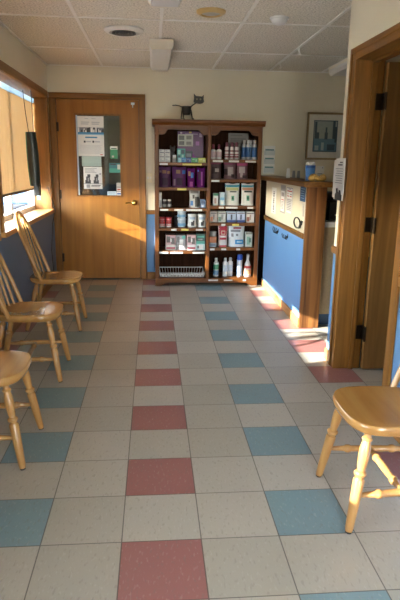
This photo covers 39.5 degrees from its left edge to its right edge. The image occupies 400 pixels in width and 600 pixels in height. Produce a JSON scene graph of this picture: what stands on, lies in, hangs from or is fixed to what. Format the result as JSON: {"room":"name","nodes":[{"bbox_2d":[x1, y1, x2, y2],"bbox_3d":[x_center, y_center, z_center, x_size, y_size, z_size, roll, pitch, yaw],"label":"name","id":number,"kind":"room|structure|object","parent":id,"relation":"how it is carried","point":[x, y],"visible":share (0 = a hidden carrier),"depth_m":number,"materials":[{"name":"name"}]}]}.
{"room":"veterinary clinic","nodes":[
{"label":"veterinary clinic","id":0,"kind":"room"},
{"bbox_2d":[0,24,55,330],"bbox_3d":[-1.512,-0.427,2.437,0.250,2.440,8.650,0,14,-5],"label":"wall","id":1,"kind":"structure","parent":0,"point":[13,52],"depth_m":5.07,"materials":[{"name":"paint"}]},
{"bbox_2d":[0,284,53,348],"bbox_3d":[-1.390,0.733,2.649,0.014,0.090,8.480,0,14,-5],"label":"baseboard","id":2,"kind":"structure","parent":1,"relation":"attached to","point":[47,287],"depth_m":4.80,"materials":[{"name":"brown wood"}]},
{"bbox_2d":[0,60,55,237],"bbox_3d":[-1.722,-1.399,5.248,0.277,1.332,2.260,0,14,-5],"label":"window","id":3,"kind":"structure","parent":1,"relation":"in","point":[36,210],"depth_m":6.12,"materials":[{"name":"brown wood"}]},
{"bbox_2d":[0,81,33,197],"bbox_3d":[-1.763,-1.490,5.214,0.040,0.990,2.075,0,14,-5],"label":"window blind","id":4,"kind":"object","parent":3,"relation":"attached to","point":[13,124],"visible":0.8,"depth_m":5.31,"materials":[{"name":"fabric"}]},
{"bbox_2d":[22,90,40,199],"bbox_3d":[-1.697,-1.556,5.630,0.129,1.060,0.100,0,14,-5],"label":"sign","id":5,"kind":"object","parent":3,"relation":"hanging from","point":[31,140],"visible":1,"depth_m":5.63,"materials":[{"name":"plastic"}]},
{"bbox_2d":[48,188,55,270],"bbox_3d":[-1.695,-0.736,6.391,0.037,1.112,0.181,3,14,8],"label":"cable","id":6,"kind":"object","parent":1,"relation":"attached to","point":[48,188],"visible":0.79,"depth_m":6.42,"materials":[{"name":"black plastic"}]},
{"bbox_2d":[77,101,139,194],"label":"window","id":7,"kind":"structure","parent":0,"point":[111,123],"depth_m":8.51,"materials":[{"name":"glass"}]},
{"bbox_2d":[0,0,351,71],"bbox_3d":[0.642,-1.914,3.282,4.700,0.100,10.950,0,14,-5],"label":"ceiling","id":8,"kind":"structure","parent":0,"point":[32,30],"depth_m":4.56,"materials":[{"name":"tile"}]},
{"bbox_2d":[104,25,143,36],"bbox_3d":[-0.613,-2.161,4.485,0.320,0.032,0.320,0,14,-5],"label":"ceiling vent","id":9,"kind":"object","parent":8,"relation":"in","point":[114,30],"visible":1,"depth_m":4.42,"materials":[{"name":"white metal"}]},
{"bbox_2d":[149,38,173,70],"bbox_3d":[-0.379,-2.345,5.369,0.210,0.082,1.200,0,14,-5],"label":"ceiling light","id":10,"kind":"object","parent":8,"relation":"attached to","point":[161,50],"visible":1,"depth_m":5.01,"materials":[{"name":"white plastic"}]},
{"bbox_2d":[148,0,181,8],"bbox_3d":[-0.171,-1.731,2.903,0.210,0.082,1.240,0,14,-5],"label":"ceiling light","id":11,"kind":"object","parent":8,"relation":"attached to","point":[153,3],"visible":1,"depth_m":3.44,"materials":[{"name":"white plastic"}]},
{"bbox_2d":[0,0,351,72],"bbox_3d":[0.753,-1.604,2.263,4.250,0.007,8.510,0,14,-5],"label":"trim","id":12,"kind":"structure","parent":8,"relation":"attached to","point":[68,2],"depth_m":4.58,"materials":[{"name":"white metal"}]},
{"bbox_2d":[196,7,225,17],"bbox_3d":[0.078,-2.013,3.908,0.210,0.025,0.209,0,14,-5],"label":"recessed light","id":13,"kind":"object","parent":8,"relation":"in","point":[208,12],"visible":1,"depth_m":3.86,"materials":[{"name":"metal"}]},
{"bbox_2d":[203,12,219,15],"bbox_3d":[0.078,-2.012,3.908,0.140,0.014,0.140,0,14,-5],"label":"diffuser","id":14,"kind":"object","parent":13,"relation":"attached to","point":[204,13],"depth_m":3.91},
{"bbox_2d":[270,15,288,25],"bbox_3d":[0.577,-2.030,4.060,0.140,0.050,0.139,0,14,-5],"label":"smoke detector","id":15,"kind":"object","parent":8,"relation":"attached to","point":[278,20],"visible":1,"depth_m":4.02,"materials":[{"name":"white plastic"}]},
{"bbox_2d":[328,59,346,75],"bbox_3d":[1.567,-2.355,5.525,0.210,0.082,1.250,0,14,-5],"label":"ceiling light","id":16,"kind":"object","parent":8,"relation":"attached to","point":[339,69],"visible":0.3,"depth_m":5.87,"materials":[{"name":"white plastic"}]},
{"bbox_2d":[46,65,345,271],"bbox_3d":[0.384,-1.466,6.738,4.250,2.440,0.140,0,14,-5],"label":"wall","id":17,"kind":"structure","parent":0,"point":[283,100],"depth_m":6.46,"materials":[{"name":"paint"}]},
{"bbox_2d":[48,92,146,278],"bbox_3d":[-1.185,-1.310,6.612,1.093,2.154,0.204,0,14,-5],"label":"door","id":18,"kind":"structure","parent":17,"relation":"in","point":[97,236],"depth_m":6.60,"materials":[{"name":"brown wood"}]},
{"bbox_2d":[77,116,103,155],"bbox_3d":[-1.261,-1.893,6.441,0.298,0.445,0.003,0,14,-5],"label":"poster","id":19,"kind":"object","parent":18,"relation":"attached to","point":[90,128],"visible":1,"depth_m":6.44,"materials":[{"name":"white paper"}]},
{"bbox_2d":[82,156,100,165],"bbox_3d":[-1.267,-1.620,6.509,0.225,0.113,0.002,0,14,-5],"label":"paper sheet","id":20,"kind":"object","parent":18,"relation":"attached to","point":[86,160],"visible":1,"depth_m":6.51,"materials":[{"name":"paper"}]},
{"bbox_2d":[83,167,101,188],"bbox_3d":[-1.259,-1.437,6.555,0.215,0.255,0.002,0,14,-5],"label":"poster","id":21,"kind":"object","parent":18,"relation":"attached to","point":[92,175],"visible":1,"depth_m":6.55,"materials":[{"name":"white paper"}]},
{"bbox_2d":[110,146,117,158],"bbox_3d":[-1.005,-1.722,6.506,0.083,0.140,0.002,0,14,-5],"label":"tag","id":22,"kind":"object","parent":18,"relation":"attached to","point":[113,149],"visible":1,"depth_m":6.51,"materials":[{"name":"green paper"}]},
{"bbox_2d":[109,163,119,172],"bbox_3d":[-0.999,-1.552,6.549,0.135,0.110,0.002,0,14,-5],"label":"sticker","id":23,"kind":"object","parent":18,"relation":"attached to","point":[113,167],"visible":1,"depth_m":6.55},
{"bbox_2d":[116,183,120,194],"bbox_3d":[-0.962,-1.315,6.611,0.055,0.150,0.002,0,14,-5],"label":"sticker","id":24,"kind":"object","parent":18,"relation":"attached to","point":[118,185],"visible":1,"depth_m":6.61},
{"bbox_2d":[146,173,151,182],"bbox_3d":[-0.600,-1.444,6.582,0.072,0.115,0.012,0,14,-5],"label":"light switch","id":25,"kind":"object","parent":17,"relation":"attached to","point":[148,175],"visible":1,"depth_m":6.58,"materials":[{"name":"white plastic"}]},
{"bbox_2d":[147,272,154,278],"bbox_3d":[0.918,-0.310,6.991,3.157,0.090,0.014,0,14,-5],"label":"baseboard","id":26,"kind":"structure","parent":17,"relation":"attached to","point":[150,275],"depth_m":6.86,"materials":[{"name":"brown wood"}]},
{"bbox_2d":[263,146,274,173],"bbox_3d":[0.825,-1.668,6.636,0.136,0.325,0.032,0,14,-5],"label":"paper sign","id":27,"kind":"object","parent":17,"relation":"attached to","point":[269,151],"visible":1,"depth_m":6.63,"materials":[{"name":"paper"}]},
{"bbox_2d":[305,112,343,159],"bbox_3d":[1.489,-1.945,6.627,0.456,0.541,0.025,0,14,-5],"label":"framed picture","id":28,"kind":"object","parent":17,"relation":"attached to","point":[324,129],"visible":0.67,"depth_m":6.62},
{"bbox_2d":[312,120,337,151],"bbox_3d":[1.489,-1.947,6.625,0.290,0.360,0.004,0,14,-5],"label":"print","id":29,"kind":"object","parent":28,"relation":"attached to","point":[324,132],"depth_m":6.62},
{"bbox_2d":[0,263,399,599],"bbox_3d":[0.606,0.551,3.894,4.700,0.100,10.950,0,14,-5],"label":"floor","id":30,"kind":"structure","parent":0,"point":[176,454],"depth_m":2.68,"materials":[{"name":"tile"}]},
{"bbox_2d":[0,351,43,470],"bbox_3d":[-1.093,0.265,2.677,0.540,1.000,0.437,0,14,-4],"label":"chair","id":31,"kind":"object","parent":30,"relation":"on","point":[14,365],"visible":1,"depth_m":2.63,"materials":[{"name":"brown wood"}]},
{"bbox_2d":[0,253,70,382],"bbox_3d":[-1.179,0.010,3.701,0.540,1.000,0.437,0,14,-5],"label":"chair","id":32,"kind":"object","parent":30,"relation":"on","point":[27,311],"visible":0.88,"depth_m":3.73,"materials":[{"name":"brown wood"}]},
{"bbox_2d":[14,211,86,331],"bbox_3d":[-1.282,-0.263,4.793,0.540,1.000,0.437,0,14,-5],"label":"chair","id":33,"kind":"object","parent":30,"relation":"on","point":[39,278],"visible":0.88,"depth_m":4.72,"materials":[{"name":"brown wood"}]},
{"bbox_2d":[152,119,265,285],"bbox_3d":[0.074,-1.114,6.505,1.252,1.860,0.419,0,14,-5],"label":"bookcase","id":34,"kind":"object","parent":30,"relation":"on","point":[215,132],"visible":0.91,"depth_m":6.49,"materials":[{"name":"brown wood"}]},
{"bbox_2d":[159,192,161,207],"bbox_3d":[-0.456,-1.152,6.404,0.031,0.168,0.101,0,14,-5],"label":"carton","id":35,"kind":"object","parent":34,"relation":"on","point":[160,193],"visible":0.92,"depth_m":6.36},
{"bbox_2d":[159,217,164,226],"bbox_3d":[-0.438,-0.907,6.462,0.070,0.115,0.070,0,14,-5],"label":"tub","id":36,"kind":"object","parent":34,"relation":"on","point":[161,224],"depth_m":6.44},
{"bbox_2d":[159,167,170,186],"bbox_3d":[-0.399,-1.402,6.341,0.138,0.226,0.093,0,14,-5],"label":"bag","id":37,"kind":"object","parent":34,"relation":"on","point":[164,172],"visible":0.97,"depth_m":6.33,"materials":[{"name":"plastic"}]},
{"bbox_2d":[166,217,171,226],"bbox_3d":[-0.363,-0.907,6.468,0.070,0.115,0.070,0,14,-5],"label":"tub","id":38,"kind":"object","parent":34,"relation":"on","point":[168,224],"depth_m":6.44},
{"bbox_2d":[166,234,175,249],"bbox_3d":[-0.345,-0.682,6.530,0.115,0.178,0.121,0,14,-5],"label":"carton","id":39,"kind":"object","parent":34,"relation":"on","point":[170,238],"visible":1,"depth_m":6.47,"materials":[{"name":"cardboard"}]},
{"bbox_2d":[170,145,174,161],"bbox_3d":[-0.317,-1.662,6.340,0.077,0.186,0.079,10,16,31],"label":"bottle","id":40,"kind":"object","parent":34,"relation":"on","point":[172,149],"visible":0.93,"depth_m":6.31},
{"bbox_2d":[172,167,185,186],"bbox_3d":[-0.238,-1.403,6.355,0.161,0.226,0.093,0,14,-5],"label":"bag","id":41,"kind":"object","parent":34,"relation":"on","point":[178,173],"visible":0.98,"depth_m":6.34,"materials":[{"name":"plastic"}]},
{"bbox_2d":[176,234,185,249],"bbox_3d":[-0.227,-0.683,6.540,0.112,0.178,0.121,0,14,-5],"label":"carton","id":42,"kind":"object","parent":34,"relation":"on","point":[180,238],"visible":0.93,"depth_m":6.48,"materials":[{"name":"cardboard"}]},
{"bbox_2d":[177,149,184,157],"bbox_3d":[-0.216,-1.654,6.377,0.094,0.152,0.051,0,14,-5],"label":"box","id":43,"kind":"object","parent":34,"relation":"on","point":[180,152],"visible":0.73,"depth_m":6.35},
{"bbox_2d":[177,211,185,226],"bbox_3d":[-0.212,-0.951,6.480,0.103,0.199,0.103,0,14,-5],"label":"tub","id":44,"kind":"object","parent":34,"relation":"on","point":[181,222],"depth_m":6.45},
{"bbox_2d":[159,267,204,276],"bbox_3d":[-0.218,-0.336,6.672,0.535,0.076,0.271,0,14,-5],"label":"wire tray","id":45,"kind":"object","parent":34,"relation":"on","point":[199,274],"visible":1,"depth_m":6.58,"materials":[{"name":"white metal"}]},
{"bbox_2d":[172,94,203,119],"bbox_3d":[-0.131,-2.145,6.174,0.352,0.272,0.113,0,14,-5],"label":"cat figurine","id":46,"kind":"object","parent":34,"relation":"on","point":[186,110],"visible":0.97,"depth_m":6.16,"materials":[{"name":"black ceramic"}]},
{"bbox_2d":[185,151,191,157],"bbox_3d":[-0.127,-1.646,6.407,0.077,0.125,0.051,0,14,-5],"label":"box","id":47,"kind":"object","parent":34,"relation":"on","point":[188,153],"visible":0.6,"depth_m":6.38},
{"bbox_2d":[177,131,203,157],"bbox_3d":[-0.112,-1.783,6.493,0.302,0.350,0.021,0,14,-5],"label":"display board","id":48,"kind":"object","parent":34,"relation":"on","point":[192,141],"visible":0.72,"depth_m":6.47,"materials":[{"name":"cardboard"}]},
{"bbox_2d":[178,132,201,145],"bbox_3d":[-0.115,-1.867,6.461,0.281,0.164,0.001,0,14,-5],"label":"print","id":49,"kind":"object","parent":48,"relation":"attached to","point":[184,138],"depth_m":6.46},
{"bbox_2d":[186,234,195,249],"bbox_3d":[-0.105,-0.683,6.550,0.106,0.178,0.121,0,14,-5],"label":"carton","id":50,"kind":"object","parent":34,"relation":"on","point":[190,238],"visible":1,"depth_m":6.50,"materials":[{"name":"cardboard"}]},
{"bbox_2d":[187,168,194,186],"bbox_3d":[-0.101,-1.394,6.348,0.092,0.214,0.073,0,14,-5],"label":"pouch","id":51,"kind":"object","parent":34,"relation":"on","point":[190,172],"visible":1,"depth_m":6.34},
{"bbox_2d":[188,171,193,185],"bbox_3d":[-0.103,-1.377,6.337,0.061,0.166,0.044,0,14,-5],"label":"print","id":52,"kind":"object","parent":51,"relation":"attached to","point":[190,173],"depth_m":6.34},
{"bbox_2d":[188,214,196,226],"bbox_3d":[-0.091,-0.927,6.491,0.105,0.150,0.105,0,14,-5],"label":"canister","id":53,"kind":"object","parent":34,"relation":"on","point":[192,218],"visible":1,"depth_m":6.45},
{"bbox_2d":[189,191,199,207],"bbox_3d":[-0.064,-1.171,6.417,0.120,0.209,0.073,0,14,-5],"label":"pouch","id":54,"kind":"object","parent":34,"relation":"on","point":[194,195],"visible":0.91,"depth_m":6.41,"materials":[{"name":"plastic"}]},
{"bbox_2d":[196,241,204,249],"bbox_3d":[0.003,-0.649,6.568,0.099,0.105,0.121,0,14,-5],"label":"carton","id":55,"kind":"object","parent":34,"relation":"on","point":[200,245],"visible":0.78,"depth_m":6.51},
{"bbox_2d":[196,233,204,240],"bbox_3d":[0.004,-0.741,6.545,0.099,0.085,0.121,0,14,-5],"label":"carton","id":56,"kind":"object","parent":55,"relation":"on","point":[199,236],"visible":0.91,"depth_m":6.49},
{"bbox_2d":[197,168,204,186],"bbox_3d":[0.010,-1.399,6.366,0.098,0.220,0.073,0,14,-5],"label":"pouch","id":57,"kind":"object","parent":34,"relation":"on","point":[200,171],"visible":1,"depth_m":6.36,"materials":[{"name":"plastic"}]},
{"bbox_2d":[198,170,202,185],"bbox_3d":[0.002,-1.395,6.355,0.058,0.173,0.045,0,14,-5],"label":"print","id":58,"kind":"object","parent":57,"relation":"attached to","point":[200,172],"depth_m":6.35},
{"bbox_2d":[197,214,205,226],"bbox_3d":[0.020,-0.928,6.500,0.105,0.150,0.105,0,14,-5],"label":"canister","id":59,"kind":"object","parent":34,"relation":"on","point":[201,218],"visible":0.94,"depth_m":6.46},
{"bbox_2d":[199,217,204,225],"bbox_3d":[0.024,-0.911,6.457,0.067,0.102,0.012,0,14,-5],"label":"print","id":60,"kind":"object","parent":59,"relation":"attached to","point":[201,219],"depth_m":6.46},
{"bbox_2d":[198,158,205,162],"bbox_3d":[0.021,-1.580,6.301,0.085,0.052,0.091,0,14,-5],"label":"box","id":61,"kind":"object","parent":34,"relation":"on","point":[200,160],"visible":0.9,"depth_m":6.26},
{"bbox_2d":[200,199,205,207],"bbox_3d":[0.032,-1.116,6.439,0.057,0.095,0.071,0,14,-5],"label":"carton","id":62,"kind":"object","parent":34,"relation":"on","point":[202,201],"visible":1,"depth_m":6.41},
{"bbox_2d":[210,211,216,221],"bbox_3d":[0.155,-0.975,6.499,0.083,0.126,0.101,0,14,-5],"label":"box","id":63,"kind":"object","parent":34,"relation":"on","point":[213,214],"visible":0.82,"depth_m":6.45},
{"bbox_2d":[211,144,215,158],"bbox_3d":[0.150,-1.678,6.303,0.061,0.165,0.060,0,14,-5],"label":"pump bottle","id":64,"kind":"object","parent":34,"relation":"on","point":[213,151],"visible":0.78,"depth_m":6.29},
{"bbox_2d":[212,193,217,204],"bbox_3d":[0.177,-1.166,6.438,0.059,0.136,0.071,0,14,-5],"label":"carton","id":65,"kind":"object","parent":34,"relation":"on","point":[215,195],"visible":0.99,"depth_m":6.41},
{"bbox_2d":[211,162,220,178],"bbox_3d":[0.183,-1.498,6.418,0.124,0.194,0.073,0,14,-5],"label":"pouch","id":66,"kind":"object","parent":34,"relation":"on","point":[215,166],"visible":0.93,"depth_m":6.41,"materials":[{"name":"plastic"}]},
{"bbox_2d":[211,163,220,173],"bbox_3d":[0.184,-1.522,6.409,0.124,0.131,0.040,0,14,-5],"label":"print","id":67,"kind":"object","parent":66,"relation":"attached to","point":[215,167],"depth_m":6.41},
{"bbox_2d":[213,258,218,276],"bbox_3d":[0.190,-0.394,6.642,0.067,0.220,0.066,0,14,-5],"label":"shampoo bottle","id":68,"kind":"object","parent":34,"relation":"on","point":[216,263],"visible":1,"depth_m":6.62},
{"bbox_2d":[216,144,221,158],"bbox_3d":[0.214,-1.679,6.309,0.061,0.165,0.060,0,14,-5],"label":"pump bottle","id":69,"kind":"object","parent":34,"relation":"on","point":[218,152],"visible":0.84,"depth_m":6.29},
{"bbox_2d":[217,211,225,221],"bbox_3d":[0.251,-0.976,6.507,0.091,0.126,0.101,0,14,-5],"label":"box","id":70,"kind":"object","parent":34,"relation":"on","point":[221,215],"visible":1,"depth_m":6.46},
{"bbox_2d":[218,213,225,220],"bbox_3d":[0.255,-0.962,6.460,0.082,0.098,0.001,0,14,-5],"label":"print","id":71,"kind":"object","parent":70,"relation":"attached to","point":[221,216],"depth_m":6.46},
{"bbox_2d":[219,192,224,204],"bbox_3d":[0.252,-1.171,6.443,0.061,0.146,0.071,0,14,-5],"label":"carton","id":72,"kind":"object","parent":34,"relation":"on","point":[221,194],"visible":1,"depth_m":6.41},
{"bbox_2d":[218,226,227,246],"bbox_3d":[0.269,-0.768,6.565,0.113,0.266,0.095,0,14,-5],"label":"bag","id":73,"kind":"object","parent":34,"relation":"on","point":[222,230],"visible":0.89,"depth_m":6.55,"materials":[{"name":"plastic"}]},
{"bbox_2d":[222,258,227,275],"bbox_3d":[0.300,-0.395,6.651,0.061,0.220,0.060,0,14,-5],"label":"shampoo bottle","id":74,"kind":"object","parent":34,"relation":"on","point":[225,263],"visible":1,"depth_m":6.63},
{"bbox_2d":[225,142,228,158],"bbox_3d":[0.304,-1.689,6.309,0.048,0.187,0.047,0,14,-5],"label":"slim bottle","id":75,"kind":"object","parent":34,"relation":"on","point":[226,143],"visible":0.87,"depth_m":6.29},
{"bbox_2d":[224,162,235,178],"bbox_3d":[0.342,-1.486,6.383,0.139,0.194,0.073,0,14,-5],"label":"pouch","id":76,"kind":"object","parent":34,"relation":"on","point":[229,168],"visible":0.97,"depth_m":6.37,"materials":[{"name":"plastic"}]},
{"bbox_2d":[228,257,232,275],"bbox_3d":[0.362,-0.400,6.676,0.061,0.220,0.060,0,14,-5],"label":"shampoo bottle","id":77,"kind":"object","parent":34,"relation":"on","point":[230,263],"visible":1,"depth_m":6.65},
{"bbox_2d":[226,211,235,221],"bbox_3d":[0.362,-0.976,6.516,0.105,0.126,0.101,0,14,-5],"label":"box","id":78,"kind":"object","parent":34,"relation":"on","point":[230,215],"visible":0.94,"depth_m":6.47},
{"bbox_2d":[225,183,238,204],"bbox_3d":[0.373,-1.225,6.456,0.168,0.249,0.103,0,14,-5],"label":"pouch","id":79,"kind":"object","parent":34,"relation":"on","point":[231,190],"visible":0.99,"depth_m":6.44,"materials":[{"name":"plastic"}]},
{"bbox_2d":[230,142,233,158],"bbox_3d":[0.361,-1.689,6.313,0.048,0.187,0.047,0,14,-5],"label":"slim bottle","id":80,"kind":"object","parent":34,"relation":"on","point":[231,143],"visible":0.87,"depth_m":6.29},
{"bbox_2d":[228,226,243,246],"bbox_3d":[0.429,-0.765,6.575,0.193,0.260,0.113,0,14,-5],"label":"bag","id":81,"kind":"object","parent":34,"relation":"on","point":[236,233],"visible":0.94,"depth_m":6.55,"materials":[{"name":"plastic"}]},
{"bbox_2d":[231,227,242,243],"bbox_3d":[0.438,-0.756,6.553,0.156,0.192,0.054,0,14,-5],"label":"print","id":82,"kind":"object","parent":81,"relation":"attached to","point":[236,232],"depth_m":6.55},
{"bbox_2d":[234,142,238,159],"bbox_3d":[0.415,-1.689,6.318,0.048,0.187,0.047,0,14,-5],"label":"slim bottle","id":83,"kind":"object","parent":34,"relation":"on","point":[236,154],"visible":0.92,"depth_m":6.30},
{"bbox_2d":[228,133,247,159],"bbox_3d":[0.448,-1.803,6.544,0.235,0.300,0.004,0,14,-5],"label":"card","id":84,"kind":"object","parent":34,"relation":"on","point":[232,137],"visible":0.4,"depth_m":6.52,"materials":[{"name":"paper"}]},
{"bbox_2d":[237,254,241,276],"bbox_3d":[0.472,-0.415,6.656,0.075,0.262,0.074,0,14,-5],"label":"spray can","id":85,"kind":"object","parent":34,"relation":"on","point":[239,256],"visible":1,"depth_m":6.63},
{"bbox_2d":[236,211,244,221],"bbox_3d":[0.472,-0.977,6.526,0.098,0.126,0.101,0,14,-5],"label":"box","id":86,"kind":"object","parent":34,"relation":"on","point":[240,215],"visible":0.94,"depth_m":6.48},
{"bbox_2d":[236,163,247,178],"bbox_3d":[0.483,-1.486,6.385,0.128,0.196,0.073,0,14,-5],"label":"pouch","id":87,"kind":"object","parent":34,"relation":"on","point":[241,167],"visible":0.94,"depth_m":6.37,"materials":[{"name":"plastic"}]},
{"bbox_2d":[241,140,245,159],"bbox_3d":[0.504,-1.722,6.395,0.056,0.215,0.055,0,14,-5],"label":"bottle","id":88,"kind":"object","parent":34,"relation":"on","point":[243,151],"visible":0.93,"depth_m":6.38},
{"bbox_2d":[243,254,250,276],"bbox_3d":[0.569,-0.416,6.661,0.092,0.265,0.096,0,14,-5],"label":"spray bottle","id":89,"kind":"object","parent":34,"relation":"on","point":[247,267],"visible":1,"depth_m":6.64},
{"bbox_2d":[241,183,253,205],"bbox_3d":[0.553,-1.226,6.471,0.148,0.249,0.103,0,14,-5],"label":"pouch","id":90,"kind":"object","parent":34,"relation":"on","point":[247,190],"visible":1,"depth_m":6.45,"materials":[{"name":"plastic"}]},
{"bbox_2d":[244,232,252,246],"bbox_3d":[0.572,-0.720,6.588,0.082,0.170,0.081,0,14,-5],"label":"carton","id":91,"kind":"object","parent":34,"relation":"on","point":[248,235],"visible":1,"depth_m":6.55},
{"bbox_2d":[246,233,251,244],"bbox_3d":[0.575,-0.721,6.547,0.074,0.141,0.001,0,14,-5],"label":"print","id":92,"kind":"object","parent":91,"relation":"attached to","point":[248,235],"depth_m":6.55},
{"bbox_2d":[246,140,250,159],"bbox_3d":[0.550,-1.704,6.326,0.056,0.215,0.055,0,14,-5],"label":"bottle","id":93,"kind":"object","parent":34,"relation":"on","point":[248,146],"visible":1,"depth_m":6.31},
{"bbox_2d":[245,211,253,221],"bbox_3d":[0.581,-0.978,6.535,0.092,0.126,0.101,0,14,-5],"label":"box","id":94,"kind":"object","parent":34,"relation":"on","point":[249,215],"visible":0.94,"depth_m":6.49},
{"bbox_2d":[252,140,256,159],"bbox_3d":[0.619,-1.704,6.331,0.056,0.215,0.055,0,14,-5],"label":"bottle","id":95,"kind":"object","parent":34,"relation":"on","point":[254,146],"visible":1,"depth_m":6.31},
{"bbox_3d":[0.148,-0.658,6.567,0.079,0.048,0.121,0,14,-5],"label":"carton","id":96,"kind":"object","parent":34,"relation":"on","visible":0},
{"bbox_2d":[210,236,216,242],"bbox_3d":[0.148,-0.717,6.553,0.079,0.072,0.110,0,14,-5],"label":"carton","id":97,"kind":"object","parent":96,"relation":"on","point":[212,238],"visible":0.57,"depth_m":6.50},
{"bbox_2d":[257,175,332,327],"bbox_3d":[0.883,-0.620,5.790,0.250,1.268,2.178,0,14,-5],"label":"reception desk","id":98,"kind":"object","parent":30,"relation":"on","point":[289,270],"depth_m":5.06,"materials":[{"name":"brown wood"}]},
{"bbox_2d":[271,187,276,213],"bbox_3d":[0.787,-1.059,5.937,0.004,0.272,0.220,0,14,-5],"label":"paper sign","id":99,"kind":"object","parent":98,"relation":"attached to","point":[274,190],"visible":1,"depth_m":5.94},
{"bbox_2d":[280,185,285,213],"bbox_3d":[0.821,-1.001,5.526,0.004,0.270,0.200,0,14,-5],"label":"pamphlet","id":100,"kind":"object","parent":98,"relation":"attached to","point":[283,187],"visible":1,"depth_m":5.53,"materials":[{"name":"white paper"}]},
{"bbox_2d":[286,187,292,213],"bbox_3d":[0.844,-0.940,5.258,0.004,0.235,0.235,0,14,-5],"label":"pamphlet","id":101,"kind":"object","parent":98,"relation":"attached to","point":[289,198],"visible":1,"depth_m":5.25,"materials":[{"name":"white paper"}]},
{"bbox_2d":[261,175,332,187],"bbox_3d":[0.892,-1.212,5.643,0.250,0.046,2.177,0,14,-5],"label":"countertop","id":102,"kind":"structure","parent":98,"relation":"on","point":[301,182],"depth_m":4.89,"materials":[{"name":"brown wood"}]},
{"bbox_2d":[293,217,302,228],"bbox_3d":[0.865,-0.679,4.925,0.018,0.104,0.307,0,14,-5],"label":"ring hook","id":103,"kind":"object","parent":98,"relation":"on","point":[301,221],"visible":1,"depth_m":4.89,"materials":[{"name":"black metal"}]},
{"bbox_2d":[300,187,305,201],"bbox_3d":[0.883,-0.908,4.784,0.004,0.122,0.170,0,14,-5],"label":"card","id":104,"kind":"object","parent":98,"relation":"attached to","point":[302,189],"visible":0.98,"depth_m":4.77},
{"bbox_2d":[301,203,305,217],"bbox_3d":[0.886,-0.768,4.762,0.004,0.120,0.120,0,14,-5],"label":"decal","id":105,"kind":"object","parent":98,"relation":"attached to","point":[303,204],"visible":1,"depth_m":4.76},
{"bbox_2d":[305,162,315,180],"bbox_3d":[0.959,-1.121,4.846,0.088,0.161,0.088,0,14,-5],"label":"canister","id":106,"kind":"object","parent":98,"relation":"on","point":[310,166],"visible":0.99,"depth_m":4.81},
{"bbox_2d":[308,174,325,180],"bbox_3d":[0.993,-1.033,4.705,0.155,0.066,0.077,0,14,-5],"label":"bundle","id":107,"kind":"object","parent":98,"relation":"on","point":[312,177],"visible":0.95,"depth_m":4.69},
{"bbox_2d":[315,166,323,180],"bbox_3d":[1.043,-1.103,4.855,0.075,0.125,0.004,0,14,-5],"label":"card","id":108,"kind":"object","parent":98,"relation":"on","point":[319,169],"visible":0.64,"depth_m":4.85,"materials":[{"name":"white paper"}]},
{"bbox_2d":[318,220,335,323],"bbox_3d":[1.341,-0.408,5.678,0.720,0.925,1.535,0,14,-5],"label":"reception desk","id":109,"kind":"object","parent":30,"relation":"on","point":[329,233],"visible":0.02,"depth_m":4.92,"materials":[{"name":"beige laminate"}]},
{"bbox_2d":[325,191,336,220],"bbox_3d":[1.335,-0.852,5.048,0.440,0.240,0.420,0,14,-5],"label":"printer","id":110,"kind":"object","parent":109,"relation":"on","point":[331,204],"visible":0.25,"depth_m":4.91,"materials":[{"name":"black plastic"}]},
{"bbox_2d":[316,365,399,533],"bbox_3d":[0.831,0.386,2.300,0.540,1.000,0.437,0,14,-5],"label":"chair","id":111,"kind":"object","parent":30,"relation":"on","point":[370,410],"visible":1,"depth_m":2.27,"materials":[{"name":"brown wood"}]},
{"bbox_2d":[327,0,399,386],"bbox_3d":[1.273,-0.075,1.183,0.170,2.440,5.600,0,14,-5],"label":"wall","id":112,"kind":"structure","parent":0,"point":[369,18],"depth_m":3.34,"materials":[{"name":"paint"}]},
{"bbox_2d":[332,158,345,200],"bbox_3d":[0.948,-0.825,3.800,0.037,0.275,0.293,0,14,-5],"label":"paper sign","id":113,"kind":"object","parent":112,"relation":"attached to","point":[339,163],"visible":0.99,"depth_m":3.77,"materials":[{"name":"white paper"}]},
{"bbox_2d":[334,188,341,200],"bbox_3d":[0.934,-0.716,3.768,0.003,0.080,0.135,0,14,-5],"label":"picture","id":114,"kind":"object","parent":113,"relation":"attached to","point":[338,195],"depth_m":3.76},
{"bbox_2d":[324,347,399,443],"bbox_3d":[1.165,1.068,1.458,0.014,0.085,5.600,0,14,-5],"label":"baseboard","id":115,"kind":"structure","parent":112,"relation":"attached to","point":[326,353],"depth_m":4.09,"materials":[{"name":"brown wood"}]},
{"bbox_2d":[328,22,399,385],"bbox_3d":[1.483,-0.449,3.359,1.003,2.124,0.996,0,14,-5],"label":"door frame","id":116,"kind":"structure","parent":112,"relation":"in","point":[366,99],"depth_m":3.67,"materials":[{"name":"brown wood"}]},
{"bbox_2d":[331,245,399,286],"bbox_3d":[1.173,0.308,1.270,0.020,0.050,5.600,0,14,-5],"label":"trim","id":117,"kind":"structure","parent":112,"relation":"attached to","point":[333,248],"depth_m":3.90,"materials":[{"name":"brown wood"}]},
{"bbox_2d":[359,55,399,366],"bbox_3d":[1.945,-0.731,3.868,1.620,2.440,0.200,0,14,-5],"label":"door","id":118,"kind":"structure","parent":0,"point":[396,58],"depth_m":3.67,"materials":[{"name":"wood"}]},
{"label":"outside","id":119,"kind":"structure","parent":0,"visible":0},
{"bbox_2d":[3,204,28,213],"bbox_3d":[-0.301,1.080,2.165,80.000,0.080,80.000,0,14,-5],"label":"ground","id":120,"kind":"structure","parent":119,"point":[15,206],"depth_m":18.64,"materials":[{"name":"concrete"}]},
{"bbox_2d":[3,192,27,203],"bbox_3d":[-5.978,-3.768,18.261,1.800,1.416,4.296,0,14,-5],"label":"car","id":121,"kind":"object","parent":120,"relation":"on","point":[22,198],"visible":0.02,"depth_m":16.32,"materials":[{"name":"white metal"}]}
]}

